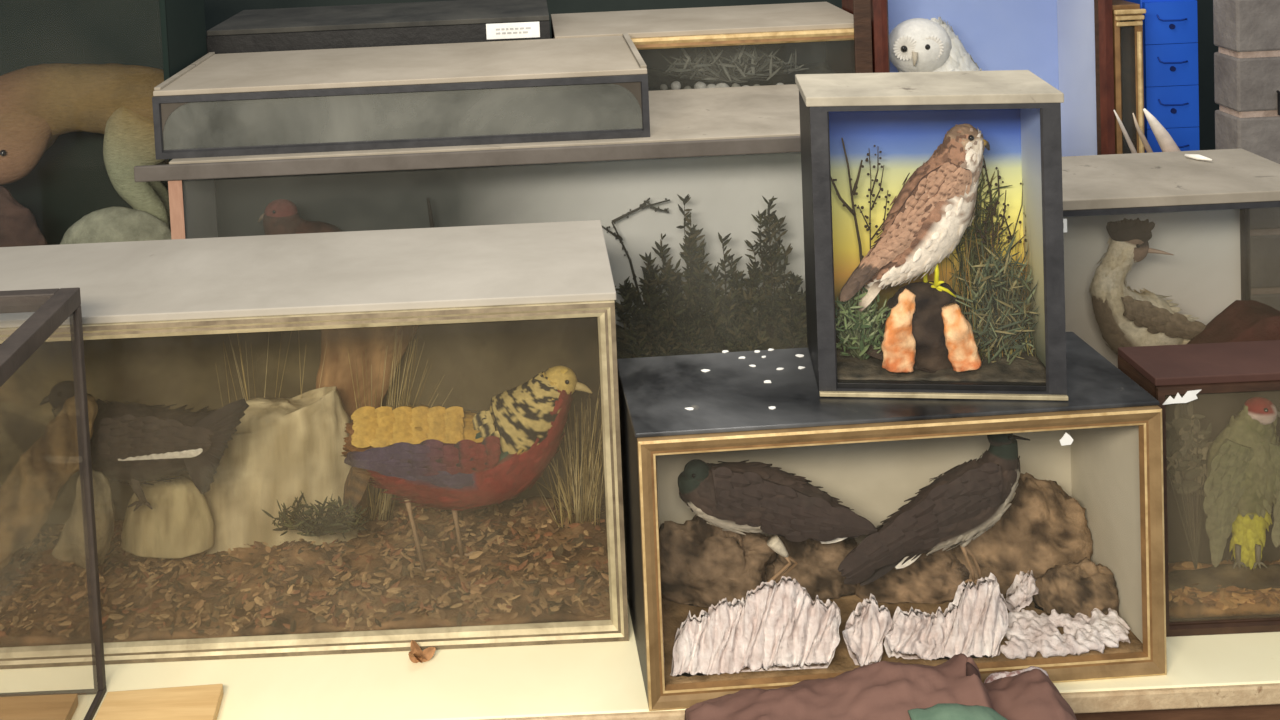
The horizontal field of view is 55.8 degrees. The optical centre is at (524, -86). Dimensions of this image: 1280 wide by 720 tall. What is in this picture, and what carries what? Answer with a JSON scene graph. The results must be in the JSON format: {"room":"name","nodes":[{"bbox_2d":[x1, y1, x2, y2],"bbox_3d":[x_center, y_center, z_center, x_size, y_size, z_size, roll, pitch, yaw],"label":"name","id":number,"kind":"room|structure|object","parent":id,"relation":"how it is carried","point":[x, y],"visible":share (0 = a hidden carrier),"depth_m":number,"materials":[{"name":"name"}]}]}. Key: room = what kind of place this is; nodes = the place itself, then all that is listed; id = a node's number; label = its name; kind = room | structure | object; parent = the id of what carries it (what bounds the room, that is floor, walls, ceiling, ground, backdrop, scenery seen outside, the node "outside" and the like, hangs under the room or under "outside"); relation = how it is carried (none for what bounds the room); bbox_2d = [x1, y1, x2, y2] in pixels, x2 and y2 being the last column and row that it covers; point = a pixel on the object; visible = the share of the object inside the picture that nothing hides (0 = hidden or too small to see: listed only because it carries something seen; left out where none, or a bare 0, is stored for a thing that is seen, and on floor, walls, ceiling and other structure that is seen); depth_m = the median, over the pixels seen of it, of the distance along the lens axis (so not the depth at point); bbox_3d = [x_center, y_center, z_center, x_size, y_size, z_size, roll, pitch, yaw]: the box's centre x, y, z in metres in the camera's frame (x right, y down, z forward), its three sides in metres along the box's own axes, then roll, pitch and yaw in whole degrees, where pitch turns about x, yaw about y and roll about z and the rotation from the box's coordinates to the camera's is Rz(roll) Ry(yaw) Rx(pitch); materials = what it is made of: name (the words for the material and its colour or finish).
{"room":"museum","nodes":[
{"label":"museum","id":0,"kind":"room"},
{"bbox_2d":[204,0,1218,149],"bbox_3d":[0.116,0.351,4.475,6.600,2.800,0.100,-3,3,0],"label":"wall","id":1,"kind":"structure","parent":0,"point":[216,11],"depth_m":4.42,"materials":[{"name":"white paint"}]},
{"bbox_2d":[1213,0,1279,310],"bbox_3d":[2.375,0.719,3.103,1.120,2.006,0.110,-3,3,0],"label":"wall","id":2,"kind":"structure","parent":0,"point":[1246,32],"depth_m":3.04,"materials":[{"name":"brick"}]},
{"bbox_2d":[1276,90,1279,114],"bbox_3d":[1.898,0.469,2.993,0.038,0.077,0.088,-1,4,34],"label":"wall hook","id":3,"kind":"object","parent":2,"relation":"attached to","point":[1277,91],"visible":1,"depth_m":3.02,"materials":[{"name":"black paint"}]},
{"bbox_3d":[0.187,1.914,1.953,6.600,0.060,5.300,-3,3,0],"label":"floor","id":4,"kind":"structure","parent":0,"visible":0},
{"bbox_2d":[0,600,1279,719],"bbox_3d":[-0.267,1.555,2.888,3.925,0.599,1.894,-3,3,0],"label":"display table","id":5,"kind":"object","parent":4,"relation":"on","point":[1220,676],"visible":0.16,"depth_m":2.01,"materials":[{"name":"beige paint"}]},
{"bbox_2d":[0,0,206,244],"bbox_3d":[-1.367,0.698,2.979,1.105,1.200,0.336,-3,3,0],"label":"case","id":6,"kind":"object","parent":5,"relation":"on","point":[70,181],"visible":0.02,"depth_m":3.11,"materials":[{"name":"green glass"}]},
{"bbox_2d":[0,186,47,246],"bbox_3d":[-1.277,0.805,2.881,0.264,0.314,0.092,-3,3,0],"label":"stone","id":7,"kind":"object","parent":6,"relation":"in","point":[18,226],"visible":0.36,"depth_m":2.85,"materials":[{"name":"brown stone"}]},
{"bbox_2d":[0,63,170,230],"bbox_3d":[-1.149,0.813,2.990,0.646,0.886,0.227,-3,3,0],"label":"furry mammal","id":8,"kind":"object","parent":6,"relation":"in","point":[41,103],"visible":0.7,"depth_m":2.91,"materials":[{"name":"beige fur"}]},
{"bbox_2d":[59,207,170,244],"bbox_3d":[-0.977,0.830,2.881,0.299,0.263,0.082,-3,3,0],"label":"stone","id":9,"kind":"object","parent":6,"relation":"in","point":[110,224],"visible":0.34,"depth_m":2.85,"materials":[{"name":"stone"}]},
{"bbox_2d":[0,220,628,668],"bbox_3d":[-0.544,0.987,2.301,1.432,0.620,0.423,-3,3,0],"label":"case","id":10,"kind":"object","parent":5,"relation":"on","point":[494,308],"visible":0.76,"depth_m":2.28,"materials":[{"name":"beige wood"}]},
{"bbox_2d":[0,394,97,569],"bbox_3d":[-0.915,1.041,2.174,0.304,0.341,0.081,-3,3,0],"label":"bird","id":11,"kind":"object","parent":10,"relation":"in","point":[28,494],"visible":0.8,"depth_m":2.15},
{"bbox_2d":[51,471,114,568],"bbox_3d":[-0.802,1.093,2.172,0.116,0.180,0.057,-3,3,0],"label":"rock","id":12,"kind":"object","parent":10,"relation":"in","point":[70,547],"visible":0.66,"depth_m":2.16,"materials":[{"name":"beige stone"}]},
{"bbox_2d":[121,476,213,558],"bbox_3d":[-0.692,1.154,2.317,0.180,0.139,0.089,-3,3,0],"label":"stone","id":13,"kind":"object","parent":10,"relation":"in","point":[179,524],"visible":0.81,"depth_m":2.29,"materials":[{"name":"beige stone"}]},
{"bbox_2d":[39,381,248,510],"bbox_3d":[-0.701,1.002,2.251,0.410,0.272,0.145,-3,3,2],"label":"bird","id":14,"kind":"object","parent":13,"relation":"on","point":[135,444],"visible":0.83,"depth_m":2.19},
{"bbox_2d":[216,330,326,405],"bbox_3d":[-0.507,1.020,2.428,0.224,0.431,0.052,-3,3,0],"label":"tuft","id":15,"kind":"object","parent":10,"relation":"in","point":[298,330],"visible":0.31,"depth_m":2.43,"materials":[{"name":"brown plant"}]},
{"bbox_2d":[203,386,358,553],"bbox_3d":[-0.500,1.107,2.393,0.340,0.327,0.129,-3,3,0],"label":"rock","id":16,"kind":"object","parent":10,"relation":"in","point":[281,449],"visible":0.66,"depth_m":2.35,"materials":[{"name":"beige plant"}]},
{"bbox_2d":[0,494,609,641],"bbox_3d":[-0.525,1.248,2.312,1.379,0.058,0.376,-3,3,0],"label":"leaf litter","id":17,"kind":"object","parent":10,"relation":"in","point":[542,550],"visible":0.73,"depth_m":2.26,"materials":[{"name":"brown plant"}]},
{"bbox_2d":[262,492,368,538],"bbox_3d":[-0.395,1.135,2.267,0.199,0.103,0.079,-3,3,0],"label":"moss","id":18,"kind":"object","parent":10,"relation":"in","point":[330,524],"visible":1,"depth_m":2.26,"materials":[{"name":"green plant"}]},
{"bbox_2d":[316,325,417,511],"bbox_3d":[-0.319,0.988,2.461,0.271,0.542,0.066,-3,3,0],"label":"leaning trunk","id":19,"kind":"object","parent":10,"relation":"in","point":[336,371],"visible":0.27,"depth_m":2.44,"materials":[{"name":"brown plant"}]},
{"bbox_2d":[347,327,452,519],"bbox_3d":[-0.246,1.023,2.421,0.208,0.423,0.060,-3,3,0],"label":"tuft","id":20,"kind":"object","parent":10,"relation":"in","point":[387,502],"visible":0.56,"depth_m":2.42,"materials":[{"name":"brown plant"}]},
{"bbox_2d":[341,366,591,572],"bbox_3d":[-0.110,1.060,2.297,0.493,0.381,0.176,-3,3,0],"label":"golden pheasant","id":21,"kind":"object","parent":10,"relation":"in","point":[442,458],"visible":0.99,"depth_m":2.24,"materials":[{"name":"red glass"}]},
{"bbox_2d":[536,387,603,528],"bbox_3d":[0.085,1.082,2.405,0.144,0.293,0.060,-3,3,0],"label":"tuft","id":22,"kind":"object","parent":10,"relation":"in","point":[578,510],"visible":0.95,"depth_m":2.40,"materials":[{"name":"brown plant"}]},
{"bbox_2d":[206,0,549,53],"bbox_3d":[-0.365,0.752,3.375,0.900,0.960,0.437,-3,3,0],"label":"case","id":23,"kind":"object","parent":5,"relation":"on","point":[454,21],"visible":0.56,"depth_m":3.15,"materials":[{"name":"black paint"}]},
{"bbox_2d":[408,640,435,662],"bbox_3d":[-0.179,1.275,2.078,0.050,0.033,0.037,-4,3,-30],"label":"dead leaf","id":24,"kind":"object","parent":5,"relation":"on","point":[416,654],"visible":1,"depth_m":2.08,"materials":[{"name":"brown plant"}]},
{"bbox_2d":[134,84,807,358],"bbox_3d":[-0.043,0.867,2.883,1.573,0.752,0.552,-3,3,0],"label":"case","id":25,"kind":"object","parent":5,"relation":"on","point":[725,148],"visible":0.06,"depth_m":2.92,"materials":[{"name":"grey wood"}]},
{"bbox_2d":[258,199,341,234],"bbox_3d":[-0.474,0.862,2.828,0.296,0.397,0.149,-3,3,0],"label":"red grouse","id":26,"kind":"object","parent":25,"relation":"in","point":[280,216],"visible":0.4,"depth_m":2.79,"materials":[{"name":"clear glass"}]},
{"bbox_2d":[152,33,649,159],"bbox_3d":[-0.272,0.422,2.879,1.088,0.156,0.493,-3,3,0],"label":"case","id":27,"kind":"object","parent":25,"relation":"on","point":[581,88],"visible":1,"depth_m":2.72,"materials":[{"name":"paint"}]},
{"bbox_2d":[426,198,434,227],"bbox_3d":[-0.217,0.840,2.887,0.024,0.324,0.016,-3,3,0],"label":"stem","id":28,"kind":"object","parent":25,"relation":"in","point":[431,221],"visible":0.15,"depth_m":2.88,"materials":[{"name":"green plant"}]},
{"bbox_2d":[602,197,669,301],"bbox_3d":[0.271,0.846,2.904,0.173,0.326,0.017,-3,3,0],"label":"twig","id":29,"kind":"object","parent":25,"relation":"in","point":[642,206],"visible":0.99,"depth_m":2.90,"materials":[{"name":"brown wood"}]},
{"bbox_2d":[614,252,686,345],"bbox_3d":[0.288,0.906,2.845,0.196,0.246,0.107,-3,3,0],"label":"sprig","id":30,"kind":"object","parent":25,"relation":"in","point":[628,293],"visible":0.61,"depth_m":2.83,"materials":[{"name":"green plant"}]},
{"bbox_2d":[619,293,682,357],"bbox_3d":[0.289,0.974,2.719,0.149,0.229,0.096,-3,3,0],"label":"sprig","id":31,"kind":"object","parent":25,"relation":"in","point":[638,349],"visible":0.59,"depth_m":2.72,"materials":[{"name":"green plant"}]},
{"bbox_2d":[652,194,711,321],"bbox_3d":[0.377,0.830,2.838,0.150,0.338,0.085,-3,3,0],"label":"sprig","id":32,"kind":"object","parent":25,"relation":"in","point":[694,290],"visible":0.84,"depth_m":2.84,"materials":[{"name":"green plant"}]},
{"bbox_2d":[659,281,768,353],"bbox_3d":[0.433,0.940,2.729,0.251,0.213,0.100,-3,3,-9],"label":"sprig","id":33,"kind":"object","parent":25,"relation":"in","point":[688,331],"visible":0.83,"depth_m":2.74,"materials":[{"name":"green plant"}]},
{"bbox_2d":[699,232,760,342],"bbox_3d":[0.481,0.887,2.826,0.161,0.267,0.101,-3,3,0],"label":"sprig","id":34,"kind":"object","parent":25,"relation":"in","point":[742,295],"visible":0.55,"depth_m":2.84,"materials":[{"name":"green plant"}]},
{"bbox_2d":[744,196,792,337],"bbox_3d":[0.580,0.834,2.845,0.110,0.352,0.081,-3,3,0],"label":"sprig","id":35,"kind":"object","parent":25,"relation":"in","point":[770,260],"visible":0.88,"depth_m":2.85,"materials":[{"name":"green plant"}]},
{"bbox_2d":[763,272,806,348],"bbox_3d":[0.626,0.929,2.820,0.092,0.208,0.112,-5,4,-35],"label":"sprig","id":36,"kind":"object","parent":25,"relation":"in","point":[792,322],"visible":0.91,"depth_m":2.81,"materials":[{"name":"green plant"}]},
{"bbox_2d":[551,0,872,90],"bbox_3d":[0.508,0.680,3.380,0.828,1.023,0.462,-3,3,0],"label":"case","id":37,"kind":"object","parent":5,"relation":"on","point":[826,38],"visible":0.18,"depth_m":3.33,"materials":[{"name":"brown wood"}]},
{"bbox_2d":[660,84,667,89],"bbox_3d":[0.374,0.465,3.231,0.022,0.020,0.021,-3,3,0],"label":"pebble","id":38,"kind":"object","parent":37,"relation":"in","point":[663,86],"visible":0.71,"depth_m":3.22,"materials":[{"name":"grey stone"}]},
{"bbox_2d":[671,81,680,89],"bbox_3d":[0.406,0.461,3.230,0.028,0.027,0.031,-3,3,0],"label":"pebble","id":39,"kind":"object","parent":37,"relation":"in","point":[675,85],"visible":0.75,"depth_m":3.22,"materials":[{"name":"grey stone"}]},
{"bbox_2d":[694,81,706,88],"bbox_3d":[0.472,0.464,3.231,0.034,0.030,0.033,-5,4,-39],"label":"pebble","id":40,"kind":"object","parent":37,"relation":"in","point":[698,85],"visible":0.56,"depth_m":3.22,"materials":[{"name":"white stone"}]},
{"bbox_2d":[707,84,715,87],"bbox_3d":[0.503,0.468,3.231,0.030,0.026,0.030,-3,3,0],"label":"pebble","id":41,"kind":"object","parent":37,"relation":"in","point":[709,85],"visible":0.42,"depth_m":3.22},
{"bbox_2d":[716,83,728,87],"bbox_3d":[0.530,0.472,3.231,0.042,0.040,0.042,-3,3,0],"label":"pebble","id":42,"kind":"object","parent":37,"relation":"in","point":[719,85],"visible":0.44,"depth_m":3.22,"materials":[{"name":"beige stone"}]},
{"bbox_2d":[659,44,807,82],"bbox_3d":[0.585,0.406,3.331,0.418,0.126,0.126,-3,3,0],"label":"reeds","id":43,"kind":"object","parent":37,"relation":"on","point":[729,69],"visible":0.99,"depth_m":3.33,"materials":[{"name":"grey plant"}]},
{"bbox_2d":[617,332,1166,710],"bbox_3d":[0.609,1.029,2.087,0.857,0.454,0.306,-3,3,-2],"label":"case","id":44,"kind":"object","parent":5,"relation":"on","point":[1103,445],"visible":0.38,"depth_m":2.01,"materials":[{"name":"black paint"}]},
{"bbox_2d":[659,515,777,607],"bbox_3d":[0.348,1.153,2.176,0.246,0.172,0.078,-3,3,0],"label":"rock","id":45,"kind":"object","parent":44,"relation":"in","point":[703,564],"visible":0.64,"depth_m":2.15,"materials":[{"name":"brown stone"}]},
{"bbox_2d":[670,576,840,676],"bbox_3d":[0.385,1.181,2.001,0.300,0.129,0.063,-3,3,0],"label":"crust","id":46,"kind":"object","parent":44,"relation":"in","point":[777,626],"visible":1,"depth_m":1.99,"materials":[{"name":"paint"}]},
{"bbox_2d":[678,459,876,589],"bbox_3d":[0.443,1.067,2.078,0.351,0.278,0.110,-3,3,0],"label":"bird","id":47,"kind":"object","parent":44,"relation":"in","point":[742,496],"visible":0.97,"depth_m":2.04},
{"bbox_2d":[772,535,857,599],"bbox_3d":[0.538,1.169,2.188,0.204,0.120,0.068,-3,3,0],"label":"rock","id":48,"kind":"object","parent":44,"relation":"in","point":[816,570],"visible":0.49,"depth_m":2.17,"materials":[{"name":"brown stone"}]},
{"bbox_2d":[842,594,892,665],"bbox_3d":[0.572,1.195,2.007,0.098,0.085,0.062,-3,3,0],"label":"crust","id":49,"kind":"object","parent":44,"relation":"in","point":[866,627],"visible":0.99,"depth_m":2.00,"materials":[{"name":"paint"}]},
{"bbox_2d":[854,548,969,603],"bbox_3d":[0.701,1.164,2.171,0.216,0.117,0.085,-3,3,0],"label":"rock","id":50,"kind":"object","parent":44,"relation":"in","point":[934,578],"visible":0.58,"depth_m":2.14,"materials":[{"name":"brown stone"}]},
{"bbox_2d":[795,70,1067,400],"bbox_3d":[0.696,0.543,2.083,0.410,0.507,0.214,-2,3,8],"label":"case","id":51,"kind":"object","parent":44,"relation":"on","point":[906,115],"visible":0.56,"depth_m":2.06,"materials":[{"name":"black paint"}]},
{"bbox_2d":[831,138,865,318],"bbox_3d":[0.577,0.581,2.150,0.069,0.365,0.018,-2,3,6],"label":"bare twig","id":52,"kind":"object","parent":51,"relation":"in","point":[852,192],"visible":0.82,"depth_m":2.15,"materials":[{"name":"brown plant"}]},
{"bbox_2d":[835,287,891,359],"bbox_3d":[0.591,0.711,2.096,0.124,0.143,0.084,-2,3,10],"label":"clump","id":53,"kind":"object","parent":51,"relation":"in","point":[858,335],"visible":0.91,"depth_m":2.09,"materials":[{"name":"green plant"}]},
{"bbox_2d":[854,145,890,307],"bbox_3d":[0.627,0.588,2.155,0.066,0.352,0.024,-3,3,0],"label":"bare twig","id":54,"kind":"object","parent":51,"relation":"in","point":[868,154],"visible":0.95,"depth_m":2.15,"materials":[{"name":"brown plant"}]},
{"bbox_2d":[881,288,915,372],"bbox_3d":[0.644,0.709,2.047,0.076,0.127,0.045,-4,3,-19],"label":"bark","id":55,"kind":"object","parent":51,"relation":"in","point":[898,346],"visible":1,"depth_m":2.04,"materials":[{"name":"orange wood"}]},
{"bbox_2d":[865,281,978,372],"bbox_3d":[0.696,0.710,2.096,0.213,0.136,0.117,-3,3,0],"label":"mound","id":56,"kind":"object","parent":51,"relation":"in","point":[931,356],"visible":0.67,"depth_m":2.06,"materials":[{"name":"brown soil"}]},
{"bbox_2d":[839,123,989,311],"bbox_3d":[0.670,0.524,2.082,0.271,0.318,0.113,-2,3,3],"label":"kestrel","id":57,"kind":"object","parent":56,"relation":"on","point":[932,211],"visible":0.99,"depth_m":2.04,"materials":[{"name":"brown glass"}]},
{"bbox_2d":[925,220,1035,358],"bbox_3d":[0.794,0.650,2.104,0.194,0.246,0.063,-3,3,0],"label":"dry grass","id":58,"kind":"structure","parent":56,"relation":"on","point":[953,282],"depth_m":2.10,"materials":[{"name":"green plant"}]},
{"bbox_2d":[941,303,980,371],"bbox_3d":[0.743,0.719,2.042,0.058,0.105,0.047,-3,3,0],"label":"bark","id":59,"kind":"object","parent":51,"relation":"in","point":[963,355],"visible":1,"depth_m":2.03,"materials":[{"name":"orange wood"}]},
{"bbox_2d":[947,165,1017,330],"bbox_3d":[0.812,0.609,2.131,0.137,0.324,0.056,-2,3,8],"label":"fern","id":60,"kind":"object","parent":51,"relation":"on","point":[974,256],"visible":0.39,"depth_m":2.15,"materials":[{"name":"green plant"}]},
{"bbox_2d":[949,235,1038,364],"bbox_3d":[0.811,0.665,2.084,0.160,0.216,0.108,-3,3,0],"label":"clump","id":61,"kind":"object","parent":51,"relation":"on","point":[997,305],"visible":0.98,"depth_m":2.08,"materials":[{"name":"green plant"}]},
{"bbox_2d":[983,157,1006,269],"bbox_3d":[0.836,0.571,2.140,0.046,0.341,0.022,-2,3,17],"label":"bare twig","id":62,"kind":"object","parent":51,"relation":"in","point":[993,235],"visible":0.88,"depth_m":2.14,"materials":[{"name":"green plant"}]},
{"bbox_2d":[975,181,1026,309],"bbox_3d":[0.844,0.612,2.127,0.092,0.287,0.023,-3,3,-2],"label":"bare twig","id":63,"kind":"object","parent":51,"relation":"in","point":[1004,203],"visible":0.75,"depth_m":2.12,"materials":[{"name":"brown plant"}]},
{"bbox_2d":[838,433,1029,585],"bbox_3d":[0.704,1.042,2.078,0.351,0.316,0.106,-3,3,0],"label":"bird","id":64,"kind":"object","parent":44,"relation":"in","point":[961,504],"visible":0.98,"depth_m":2.04},
{"bbox_2d":[884,573,1007,659],"bbox_3d":[0.707,1.177,2.013,0.228,0.108,0.064,-3,3,0],"label":"crust","id":65,"kind":"object","parent":44,"relation":"in","point":[974,625],"visible":0.97,"depth_m":2.01,"materials":[{"name":"paint"}]},
{"bbox_2d":[952,472,1092,594],"bbox_3d":[0.893,1.113,2.175,0.253,0.202,0.099,-3,3,0],"label":"rock","id":66,"kind":"object","parent":44,"relation":"in","point":[1043,527],"visible":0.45,"depth_m":2.14,"materials":[{"name":"brown stone"}]},
{"bbox_2d":[1006,570,1038,611],"bbox_3d":[0.875,1.191,2.111,0.082,0.046,0.062,-3,3,0],"label":"crust","id":67,"kind":"object","parent":44,"relation":"in","point":[1019,595],"visible":0.98,"depth_m":2.10,"materials":[{"name":"paint"}]},
{"bbox_2d":[1000,608,1130,659],"bbox_3d":[0.908,1.209,2.033,0.240,0.022,0.110,-3,3,-2],"label":"crust","id":68,"kind":"object","parent":44,"relation":"in","point":[1028,632],"visible":0.94,"depth_m":2.02,"materials":[{"name":"paint"}]},
{"bbox_2d":[1033,557,1118,617],"bbox_3d":[0.960,1.174,2.109,0.132,0.080,0.108,-3,3,0],"label":"rock","id":69,"kind":"object","parent":44,"relation":"in","point":[1084,586],"visible":0.92,"depth_m":2.08,"materials":[{"name":"brown stone"}]},
{"bbox_2d":[842,0,1114,156],"bbox_3d":[1.235,0.502,3.307,0.625,1.320,0.314,-3,3,0],"label":"case","id":70,"kind":"object","parent":5,"relation":"on","point":[1067,44],"visible":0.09,"depth_m":3.42,"materials":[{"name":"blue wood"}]},
{"bbox_2d":[889,16,981,71],"bbox_3d":[1.155,0.708,3.325,0.345,0.861,0.215,-3,3,0],"label":"owl","id":71,"kind":"object","parent":70,"relation":"in","point":[915,44],"visible":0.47,"depth_m":3.24,"materials":[{"name":"white fur"}]},
{"bbox_2d":[1112,0,1145,153],"bbox_3d":[1.599,0.687,3.312,0.081,0.918,0.324,-3,3,0],"label":"case","id":72,"kind":"object","parent":5,"relation":"on","point":[1128,17],"visible":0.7,"depth_m":3.16,"materials":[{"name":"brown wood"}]},
{"bbox_2d":[1113,108,1180,152],"bbox_3d":[1.528,0.802,2.910,0.189,0.676,0.047,-3,3,0],"label":"horns","id":73,"kind":"object","parent":5,"relation":"on","point":[1165,141],"visible":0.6,"depth_m":2.89},
{"bbox_2d":[1062,148,1279,367],"bbox_3d":[1.295,0.865,2.459,0.547,0.680,0.316,-3,3,0],"label":"case","id":74,"kind":"object","parent":5,"relation":"on","point":[1199,210],"visible":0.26,"depth_m":2.58,"materials":[{"name":"paint"}]},
{"bbox_2d":[1089,218,1205,355],"bbox_3d":[1.314,0.791,2.488,0.279,0.344,0.159,-3,3,0],"label":"grebe","id":75,"kind":"object","parent":74,"relation":"in","point":[1125,317],"visible":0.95,"depth_m":2.46,"materials":[{"name":"beige fur"}]},
{"bbox_2d":[1184,154,1211,160],"bbox_3d":[1.414,0.508,2.520,0.011,0.010,0.056,-4,3,-26],"label":"feather","id":76,"kind":"object","parent":74,"relation":"on","point":[1194,156],"visible":1,"depth_m":2.52,"materials":[{"name":"white"}]},
{"bbox_2d":[1118,340,1279,636],"bbox_3d":[1.391,0.994,2.111,0.620,0.449,0.140,-3,3,0],"label":"case","id":77,"kind":"object","parent":5,"relation":"on","point":[1218,378],"visible":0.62,"depth_m":2.08,"materials":[{"name":"brown wood"}]},
{"bbox_2d":[1166,401,1212,568],"bbox_3d":[1.181,1.016,2.132,0.117,0.322,0.058,-3,3,0],"label":"foliage","id":78,"kind":"object","parent":77,"relation":"in","point":[1187,448],"visible":0.84,"depth_m":2.13,"materials":[{"name":"green plant"}]},
{"bbox_2d":[1168,564,1279,592],"bbox_3d":[1.293,1.175,2.123,0.375,0.059,0.044,-3,3,0],"label":"branch","id":79,"kind":"object","parent":77,"relation":"in","point":[1209,578],"visible":0.47,"depth_m":2.11,"materials":[{"name":"brown wood"}]},
{"bbox_2d":[1203,397,1279,568],"bbox_3d":[1.262,1.016,2.112,0.167,0.336,0.073,-3,3,-8],"label":"woodpecker","id":80,"kind":"object","parent":79,"relation":"on","point":[1242,484],"visible":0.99,"depth_m":2.09,"materials":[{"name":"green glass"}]},
{"bbox_2d":[1168,559,1279,609],"bbox_3d":[1.302,1.175,2.119,0.393,0.038,0.102,-3,3,0],"label":"leaf litter","id":81,"kind":"object","parent":77,"relation":"in","point":[1220,601],"visible":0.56,"depth_m":2.09,"materials":[{"name":"brown plant"}]},
{"bbox_2d":[1124,0,1199,152],"bbox_3d":[1.770,0.920,3.478,0.149,1.621,0.439,-3,3,0],"label":"tall cabinet","id":82,"kind":"object","parent":4,"relation":"on","point":[1170,27],"visible":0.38,"depth_m":3.24,"materials":[{"name":"blue metal"}]},
{"bbox_3d":[0.557,1.579,1.711,0.630,0.600,0.350,-3,3,0],"label":"stool","id":83,"kind":"object","parent":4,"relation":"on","visible":0},
{"bbox_2d":[684,653,1076,719],"bbox_3d":[0.528,1.186,1.711,0.568,0.187,0.290,-3,3,0],"label":"cloth","id":84,"kind":"object","parent":83,"relation":"on","point":[882,690],"visible":0.98,"depth_m":1.74,"materials":[{"name":"pink fabric"}]},
{"bbox_2d":[908,703,1006,719],"bbox_3d":[0.608,1.125,1.662,0.138,0.043,0.063,-3,3,0],"label":"cloth","id":85,"kind":"object","parent":84,"relation":"on","point":[942,711],"visible":1,"depth_m":1.67,"materials":[{"name":"green fabric"}]},
{"bbox_2d":[984,666,1048,682],"bbox_3d":[0.753,1.179,1.837,0.101,0.051,0.049,-3,3,0],"label":"patterned cloth","id":86,"kind":"object","parent":84,"relation":"on","point":[993,676],"visible":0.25,"depth_m":1.84,"materials":[{"name":"white fabric"}]},
{"bbox_3d":[-1.286,1.663,1.703,1.880,0.599,0.473,-3,3,0],"label":"side table","id":87,"kind":"object","parent":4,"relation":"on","visible":0},
{"bbox_2d":[0,694,77,719],"bbox_3d":[-0.857,1.326,1.840,0.243,0.020,0.340,-3,3,0],"label":"plank","id":88,"kind":"object","parent":87,"relation":"on","point":[59,706],"visible":1,"depth_m":1.98,"materials":[{"name":"brown wood"}]},
{"bbox_2d":[0,287,106,719],"bbox_3d":[-1.035,0.995,1.801,0.620,0.700,0.440,-3,3,0],"label":"display case","id":89,"kind":"object","parent":87,"relation":"on","point":[51,307],"visible":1,"depth_m":1.99,"materials":[{"name":"black metal"}]},
{"bbox_2d":[94,684,222,719],"bbox_3d":[-0.588,1.316,1.794,0.220,0.020,0.447,-3,3,0],"label":"plank","id":90,"kind":"object","parent":87,"relation":"on","point":[198,702],"visible":1,"depth_m":1.97,"materials":[{"name":"beige wood"}]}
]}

